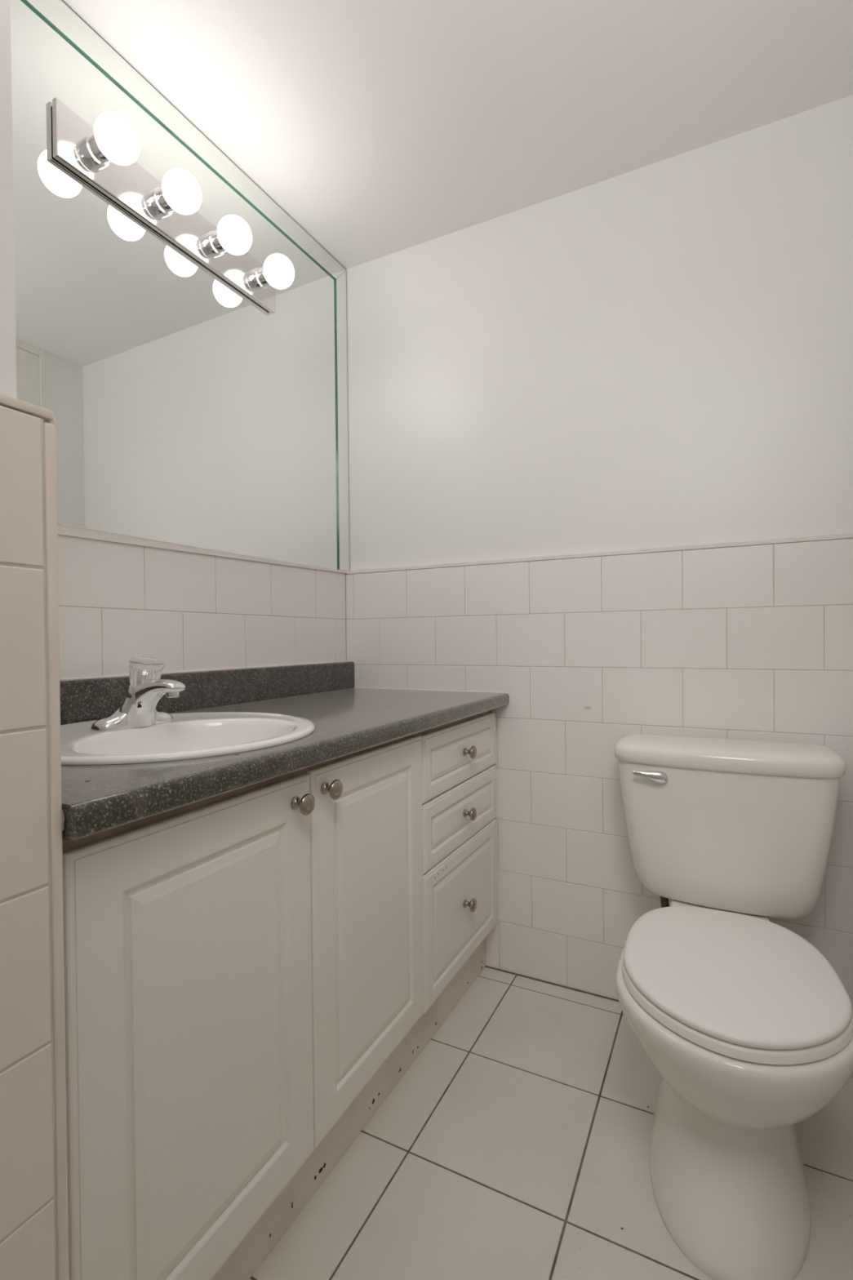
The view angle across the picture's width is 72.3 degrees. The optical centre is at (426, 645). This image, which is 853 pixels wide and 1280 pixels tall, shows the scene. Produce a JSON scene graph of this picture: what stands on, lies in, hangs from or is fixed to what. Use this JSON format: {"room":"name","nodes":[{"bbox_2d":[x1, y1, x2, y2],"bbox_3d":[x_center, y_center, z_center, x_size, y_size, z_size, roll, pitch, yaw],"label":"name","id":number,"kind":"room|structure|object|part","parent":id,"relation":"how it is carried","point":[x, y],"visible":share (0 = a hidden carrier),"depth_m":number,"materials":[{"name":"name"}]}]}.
{"room":"bathroom","nodes":[
{"label":"bathroom","id":0,"kind":"room"},
{"bbox_2d":[0,0,69,1279],"bbox_3d":[-1.144,-0.124,-0.199,0.687,2.370,2.094,0,1,27],"label":"wall partition","id":1,"kind":"structure","parent":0,"point":[34,1206],"depth_m":0.55,"materials":[{"name":"tile"}]},
{"bbox_3d":[-0.605,0.386,0.702,0.546,1.223,0.013,0,1,27],"label":"corner trim","id":2,"kind":"part","parent":1,"relation":"part of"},
{"bbox_2d":[57,534,346,679],"bbox_3d":[-0.633,-0.145,1.429,0.120,2.370,1.380,0,1,27],"label":"wall","id":3,"kind":"structure","parent":0,"point":[118,602],"depth_m":1.41,"materials":[{"name":"tile"}]},
{"bbox_2d":[10,0,349,573],"bbox_3d":[-0.579,-0.745,1.407,0.012,1.064,1.352,0,1,27],"label":"wall mirror","id":4,"kind":"object","parent":3,"relation":"attached to","point":[192,415],"visible":0.82,"depth_m":1.34,"materials":[{"name":"silver mirror"}]},
{"bbox_2d":[52,97,294,314],"bbox_3d":[-0.525,-1.001,1.371,0.132,0.112,0.616,0,1,27],"label":"vanity light","id":5,"kind":"object","parent":4,"relation":"attached to","point":[104,155],"visible":1,"depth_m":1.28,"materials":[{"name":"silver metal"}]},
{"bbox_2d":[80,134,111,169],"bbox_3d":[-0.658,-0.998,1.175,0.041,0.052,0.052,0,1,27],"label":"socket","id":6,"kind":"object","parent":5,"relation":"attached to","point":[92,157],"depth_m":1.17,"materials":[{"name":"silver metal"}]},
{"bbox_3d":[-0.609,-0.998,1.151,0.082,0.081,0.081,0,1,27],"label":"bulb","id":7,"kind":"part","parent":5,"relation":"part of","materials":[{"name":"white glass"}]},
{"bbox_2d":[148,186,173,217],"bbox_3d":[-0.588,-1.000,1.313,0.041,0.052,0.052,0,1,27],"label":"socket","id":8,"kind":"object","parent":5,"relation":"attached to","point":[158,206],"depth_m":1.30,"materials":[{"name":"silver metal"}]},
{"bbox_3d":[-0.539,-1.000,1.288,0.082,0.081,0.081,0,1,27],"label":"bulb","id":9,"kind":"part","parent":5,"relation":"part of","materials":[{"name":"white glass"}]},
{"bbox_2d":[204,230,226,257],"bbox_3d":[-0.517,-1.002,1.451,0.041,0.052,0.052,0,1,27],"label":"socket","id":10,"kind":"object","parent":5,"relation":"attached to","point":[213,246],"depth_m":1.44,"materials":[{"name":"silver metal"}]},
{"bbox_3d":[-0.469,-1.002,1.427,0.082,0.081,0.081,0,1,27],"label":"bulb","id":11,"kind":"part","parent":5,"relation":"part of","materials":[{"name":"white glass"}]},
{"bbox_2d":[250,266,271,290],"bbox_3d":[-0.445,-1.004,1.593,0.041,0.052,0.052,0,1,27],"label":"socket","id":12,"kind":"object","parent":5,"relation":"attached to","point":[259,280],"depth_m":1.58,"materials":[{"name":"silver metal"}]},
{"bbox_3d":[-0.397,-1.004,1.568,0.082,0.081,0.081,0,1,27],"label":"bulb","id":13,"kind":"part","parent":5,"relation":"part of","materials":[{"name":"white glass"}]},
{"bbox_2d":[59,661,354,724],"bbox_3d":[-0.555,0.107,1.413,0.032,0.089,1.304,0,1,27],"label":"backsplash","id":14,"kind":"structure","parent":3,"relation":"attached to","point":[82,700],"depth_m":1.44,"materials":[{"name":"stone"}]},
{"bbox_2d":[61,0,852,269],"bbox_3d":[-0.387,-1.328,0.198,1.685,0.244,3.520,0,1,27],"label":"ceiling","id":15,"kind":"structure","parent":0,"point":[380,128],"depth_m":1.33,"materials":[{"name":"paint"}]},
{"bbox_2d":[248,967,852,1279],"bbox_3d":[-0.355,1.050,0.217,1.705,0.100,3.520,0,1,27],"label":"floor","id":16,"kind":"structure","parent":0,"point":[515,1144],"depth_m":1.10,"materials":[{"name":"tile"}]},
{"bbox_2d":[62,709,497,1279],"bbox_3d":[-0.306,0.587,1.294,0.573,0.801,1.302,0,1,27],"label":"vanity cabinet","id":17,"kind":"object","parent":16,"relation":"on","point":[251,972],"visible":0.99,"depth_m":0.85,"materials":[{"name":"white wood"}]},
{"bbox_3d":[-0.286,0.528,0.791,0.018,0.629,0.403,0,1,27],"label":"door","id":18,"kind":"part","parent":17,"relation":"part of","materials":[{"name":"white wood"}]},
{"bbox_3d":[-0.108,0.199,1.181,0.028,0.025,1.291,0,1,27],"label":"rail","id":19,"kind":"part","parent":17,"relation":"part of","materials":[{"name":"white wood"}]},
{"bbox_2d":[59,660,509,840],"bbox_3d":[-0.310,0.122,1.288,0.583,0.127,1.305,0,1,27],"label":"countertop","id":20,"kind":"structure","parent":17,"relation":"on","point":[347,719],"depth_m":1.15,"materials":[{"name":"stone"}]},
{"bbox_2d":[90,656,185,731],"bbox_3d":[-0.494,0.083,1.049,0.146,0.127,0.149,0,1,27],"label":"faucet","id":21,"kind":"object","parent":20,"relation":"on","point":[145,690],"visible":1,"depth_m":1.03,"materials":[{"name":"silver metal"}]},
{"bbox_3d":[-0.505,0.049,1.054,0.060,0.058,0.058,0,1,27],"label":"handle","id":22,"kind":"part","parent":21,"relation":"part of","materials":[{"name":"clear plastic"}]},
{"bbox_2d":[60,711,315,764],"bbox_3d":[-0.445,0.214,1.017,0.492,0.138,0.500,0,1,27],"label":"sink","id":23,"kind":"object","parent":20,"relation":"in","point":[189,735],"visible":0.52,"depth_m":1.06,"materials":[{"name":"white ceramic"}]},
{"bbox_3d":[-0.195,0.249,0.919,0.032,0.034,0.034,0,1,27],"label":"knob","id":24,"kind":"part","parent":17,"relation":"part of","materials":[{"name":"silver metal"}]},
{"bbox_3d":[-0.160,0.242,0.987,0.032,0.034,0.034,0,1,27],"label":"knob","id":25,"kind":"part","parent":17,"relation":"part of","materials":[{"name":"silver metal"}]},
{"bbox_3d":[-0.103,0.521,1.151,0.018,0.632,0.398,0,1,27],"label":"door","id":26,"kind":"part","parent":17,"relation":"part of","materials":[{"name":"white wood"}]},
{"bbox_3d":[0.094,0.279,1.542,0.018,0.154,0.476,0,1,27],"label":"drawer","id":27,"kind":"part","parent":17,"relation":"part of","materials":[{"name":"white wood"}]},
{"bbox_3d":[0.095,0.439,1.542,0.018,0.157,0.474,0,1,27],"label":"drawer","id":28,"kind":"part","parent":17,"relation":"part of","materials":[{"name":"white wood"}]},
{"bbox_3d":[0.097,0.679,1.543,0.018,0.315,0.473,0,1,27],"label":"drawer","id":29,"kind":"part","parent":17,"relation":"part of","materials":[{"name":"white wood"}]},
{"bbox_3d":[0.114,0.674,1.522,0.032,0.034,0.034,0,1,27],"label":"knob","id":30,"kind":"part","parent":17,"relation":"part of","materials":[{"name":"silver metal"}]},
{"bbox_3d":[0.114,0.438,1.524,0.032,0.034,0.034,0,1,27],"label":"knob","id":31,"kind":"part","parent":17,"relation":"part of","materials":[{"name":"silver metal"}]},
{"bbox_3d":[0.114,0.278,1.526,0.032,0.034,0.034,0,1,27],"label":"knob","id":32,"kind":"part","parent":17,"relation":"part of","materials":[{"name":"silver metal"}]},
{"bbox_2d":[613,733,852,1279],"bbox_3d":[0.595,0.608,1.179,0.474,0.746,0.699,0,1,27],"label":"toilet","id":33,"kind":"object","parent":16,"relation":"on","point":[746,1026],"visible":1,"depth_m":1.03,"materials":[{"name":"ceramic"}]},
{"bbox_3d":[0.518,0.304,1.353,0.078,0.029,0.019,0,1,16],"label":"flush lever","id":34,"kind":"part","parent":33,"relation":"part of","materials":[{"name":"silver metal"}]},
{"bbox_3d":[0.695,0.438,1.377,0.455,0.324,0.188,0,1,27],"label":"tank","id":35,"kind":"part","parent":33,"relation":"part of","materials":[{"name":"ceramic"}]},
{"bbox_3d":[0.692,0.254,1.374,0.474,0.044,0.204,0,1,27],"label":"tank lid","id":36,"kind":"part","parent":33,"relation":"part of","materials":[{"name":"ceramic"}]},
{"bbox_3d":[0.554,0.603,1.073,0.364,0.020,0.453,0,1,27],"label":"seat","id":37,"kind":"part","parent":33,"relation":"part of","materials":[{"name":"white plastic"}]},
{"bbox_3d":[0.553,0.584,1.073,0.359,0.015,0.447,0,1,27],"label":"seat lid","id":38,"kind":"part","parent":33,"relation":"part of","materials":[{"name":"white plastic"}]},
{"bbox_2d":[345,94,852,1011],"bbox_3d":[0.394,-0.158,1.724,1.685,2.370,0.123,0,1,27],"label":"wall","id":39,"kind":"structure","parent":0,"point":[600,434],"depth_m":1.61,"materials":[{"name":"paint"}]}
]}

